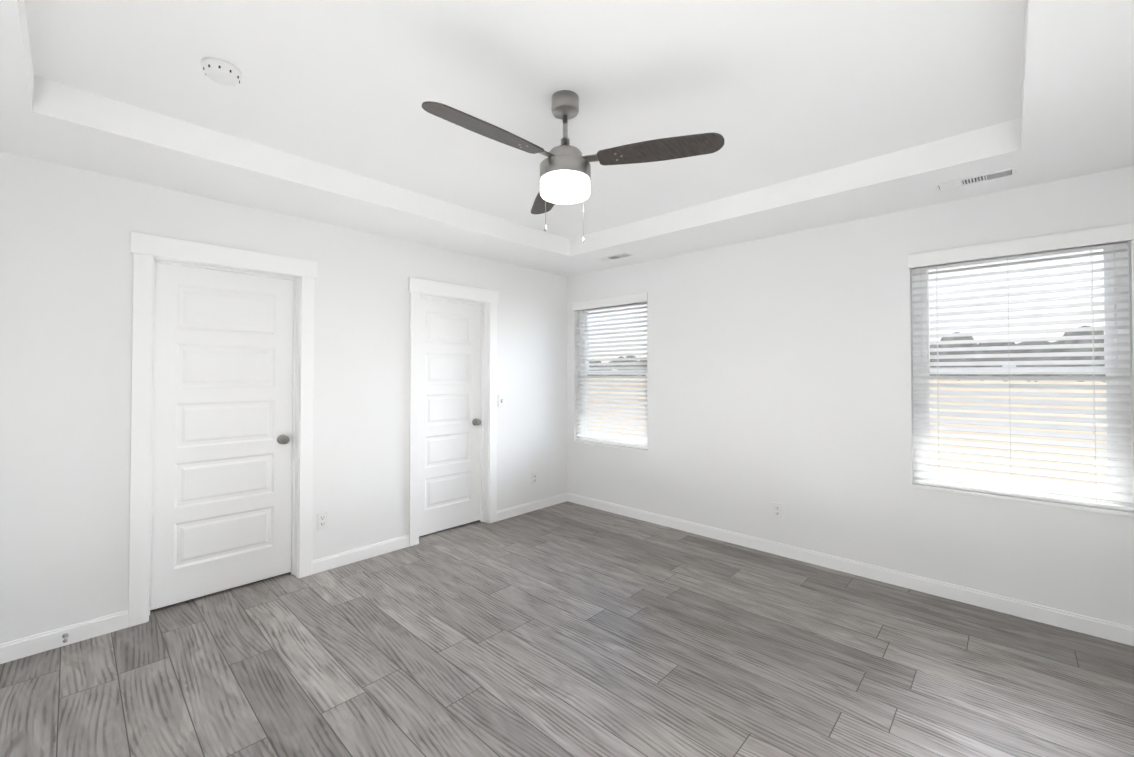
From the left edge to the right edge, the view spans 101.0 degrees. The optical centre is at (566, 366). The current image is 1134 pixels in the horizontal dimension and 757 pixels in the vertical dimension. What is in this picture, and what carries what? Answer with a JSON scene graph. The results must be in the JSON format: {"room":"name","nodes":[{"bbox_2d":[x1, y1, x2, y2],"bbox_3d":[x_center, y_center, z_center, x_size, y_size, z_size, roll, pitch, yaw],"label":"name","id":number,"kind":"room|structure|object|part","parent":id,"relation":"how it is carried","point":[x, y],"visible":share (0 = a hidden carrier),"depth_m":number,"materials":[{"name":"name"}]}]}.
{"room":"empty bedroom","nodes":[
{"label":"empty bedroom","id":0,"kind":"room"},
{"bbox_2d":[0,152,566,643],"bbox_3d":[-1.577,0.063,3.532,0.140,2.970,4.770,-1,-1,43],"label":"wall","id":1,"kind":"structure","parent":0,"point":[66,276],"depth_m":2.56,"materials":[{"name":"white paint"}]},
{"bbox_2d":[0,610,127,663],"bbox_3d":[-2.710,1.362,2.199,0.014,0.090,0.945,-1,-1,43],"label":"baseboard","id":2,"kind":"structure","parent":1,"relation":"attached to","point":[103,625],"depth_m":2.36,"materials":[{"name":"white wood"}]},
{"bbox_2d":[62,633,67,642],"bbox_3d":[-2.514,1.360,2.344,0.073,0.022,0.022,-1,-1,43],"label":"door stop","id":3,"kind":"object","parent":2,"relation":"attached to","point":[65,636],"visible":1,"depth_m":2.35,"materials":[{"name":"silver metal"}]},
{"bbox_2d":[150,262,292,609],"bbox_3d":[-2.139,0.397,2.958,0.102,2.016,0.742,-1,-1,43],"label":"door","id":4,"kind":"structure","parent":1,"relation":"in","point":[222,437],"depth_m":2.94,"materials":[{"name":"white wood"}]},
{"bbox_3d":[-1.917,0.492,3.166,0.067,0.066,0.066,-1,-1,43],"label":"knob","id":5,"kind":"part","parent":4,"relation":"part of","materials":[{"name":"silver metal"}]},
{"bbox_2d":[128,232,316,626],"bbox_3d":[-2.117,0.342,2.938,0.164,2.153,0.950,-1,-1,43],"label":"door frame","id":6,"kind":"structure","parent":1,"relation":"attached to","point":[145,249],"depth_m":2.73,"materials":[{"name":"white wood"}]},
{"bbox_2d":[317,511,327,529],"bbox_3d":[-1.708,1.074,3.268,0.011,0.118,0.072,-1,-1,43],"label":"electrical outlet","id":7,"kind":"object","parent":1,"relation":"attached to","point":[322,520],"visible":1,"depth_m":3.27,"materials":[{"name":"white plastic"}]},
{"bbox_2d":[312,535,408,573],"bbox_3d":[-1.508,1.382,3.473,0.014,0.090,0.717,-1,-1,43],"label":"baseboard","id":8,"kind":"structure","parent":1,"relation":"attached to","point":[344,558],"depth_m":3.44,"materials":[{"name":"white wood"}]},
{"bbox_2d":[419,297,480,535],"bbox_3d":[-1.032,0.415,4.131,0.102,2.016,0.690,-1,-1,43],"label":"door","id":9,"kind":"structure","parent":1,"relation":"in","point":[450,413],"depth_m":4.15,"materials":[{"name":"white wood"}]},
{"bbox_3d":[-0.827,0.510,4.320,0.067,0.066,0.066,-1,-1,43],"label":"knob","id":10,"kind":"part","parent":9,"relation":"part of","materials":[{"name":"silver metal"}]},
{"bbox_2d":[408,277,498,545],"bbox_3d":[-1.010,0.361,4.111,0.164,2.153,0.898,-1,-1,43],"label":"door frame","id":11,"kind":"structure","parent":1,"relation":"attached to","point":[417,287],"depth_m":4.27,"materials":[{"name":"white wood"}]},
{"bbox_2d":[498,395,504,406],"bbox_3d":[-0.616,0.322,4.428,0.023,0.118,0.072,-1,-1,43],"label":"light switch","id":12,"kind":"object","parent":1,"relation":"attached to","point":[501,400],"visible":1,"depth_m":4.43,"materials":[{"name":"white plastic"}]},
{"bbox_2d":[496,492,567,521],"bbox_3d":[-0.336,1.402,4.714,0.014,0.090,0.956,-1,-1,43],"label":"baseboard","id":13,"kind":"structure","parent":1,"relation":"attached to","point":[503,514],"depth_m":4.68,"materials":[{"name":"white wood"}]},
{"bbox_2d":[532,472,536,484],"bbox_3d":[-0.327,1.127,4.729,0.011,0.118,0.072,-1,-1,43],"label":"electrical outlet","id":14,"kind":"object","parent":1,"relation":"attached to","point":[534,478],"visible":1,"depth_m":4.72,"materials":[{"name":"white plastic"}]},
{"bbox_2d":[0,0,1133,276],"bbox_3d":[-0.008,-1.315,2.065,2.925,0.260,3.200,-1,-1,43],"label":"ceiling","id":15,"kind":"structure","parent":0,"point":[772,92],"depth_m":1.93,"materials":[{"name":"white paint"}]},
{"bbox_2d":[201,58,241,85],"bbox_3d":[-1.374,-1.167,1.863,0.132,0.043,0.132,-1,-1,43],"label":"smoke detector","id":16,"kind":"object","parent":15,"relation":"attached to","point":[220,71],"visible":1,"depth_m":1.83,"materials":[{"name":"white plastic"}]},
{"bbox_2d":[422,90,724,241],"bbox_3d":[-0.088,-0.879,1.947,1.166,0.615,1.056,-1,-1,43],"label":"fan","id":17,"kind":"object","parent":15,"relation":"hanging from","point":[565,171],"visible":1,"depth_m":1.96,"materials":[{"name":"wood"}]},
{"bbox_2d":[597,253,632,261],"bbox_3d":[0.433,-0.996,4.257,0.330,0.009,0.115,-1,-1,43],"label":"ceiling vent","id":18,"kind":"object","parent":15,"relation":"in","point":[613,257],"visible":1,"depth_m":4.25,"materials":[{"name":"white metal"}]},
{"bbox_2d":[935,167,1015,191],"bbox_3d":[2.229,-1.023,2.562,0.330,0.009,0.115,-1,-1,43],"label":"ceiling vent","id":19,"kind":"object","parent":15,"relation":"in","point":[978,179],"visible":0.98,"depth_m":2.55,"materials":[{"name":"white metal"}]},
{"bbox_2d":[0,501,1133,756],"bbox_3d":[-0.313,1.469,2.282,5.385,0.120,4.820,-1,-1,43],"label":"floor","id":20,"kind":"structure","parent":0,"point":[566,629],"depth_m":2.20,"materials":[{"name":"grey wood"}]},
{"bbox_2d":[567,165,1133,626],"bbox_3d":[1.632,0.065,3.672,4.335,2.970,0.160,-1,-1,43],"label":"wall","id":21,"kind":"structure","parent":0,"point":[779,367],"depth_m":3.32,"materials":[{"name":"white paint"}]},
{"bbox_2d":[574,302,647,451],"bbox_3d":[0.467,0.055,4.763,0.931,1.495,0.170,-1,-1,43],"label":"window","id":22,"kind":"structure","parent":21,"relation":"in","point":[609,445],"depth_m":4.87,"materials":[{"name":"clear glass"}]},
{"bbox_2d":[573,292,647,448],"bbox_3d":[0.434,0.041,4.728,0.951,1.477,0.084,-1,-1,43],"label":"window blind","id":23,"kind":"object","parent":22,"relation":"attached to","point":[618,301],"visible":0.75,"depth_m":4.71,"materials":[{"name":"white plastic"}]},
{"bbox_2d":[773,502,782,518],"bbox_3d":[1.604,1.094,3.565,0.072,0.118,0.011,-1,-1,43],"label":"electrical outlet","id":24,"kind":"object","parent":21,"relation":"attached to","point":[777,510],"visible":1,"depth_m":3.56,"materials":[{"name":"white plastic"}]},
{"bbox_2d":[568,493,1133,645],"bbox_3d":[1.507,1.385,3.650,4.155,0.090,0.014,-1,-1,43],"label":"baseboard","id":25,"kind":"structure","parent":21,"relation":"attached to","point":[1120,633],"depth_m":3.03,"materials":[{"name":"white wood"}]},
{"bbox_2d":[912,243,1133,516],"bbox_3d":[2.600,0.021,2.750,0.920,1.490,0.170,-1,-1,43],"label":"window","id":26,"kind":"structure","parent":21,"relation":"in","point":[1106,332],"depth_m":2.62,"materials":[{"name":"clear glass"}]},
{"bbox_2d":[907,223,1133,511],"bbox_3d":[2.567,0.007,2.715,0.940,1.472,0.084,-1,-1,43],"label":"window blind","id":27,"kind":"object","parent":26,"relation":"attached to","point":[1092,237],"visible":0.96,"depth_m":2.67,"materials":[{"name":"white plastic"}]},
{"label":"outside","id":28,"kind":"structure","parent":0,"visible":0},
{"bbox_2d":[587,325,1107,485],"bbox_3d":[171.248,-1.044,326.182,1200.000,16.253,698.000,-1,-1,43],"label":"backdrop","id":29,"kind":"structure","parent":28,"point":[1026,390],"depth_m":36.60,"materials":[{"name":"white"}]}
]}

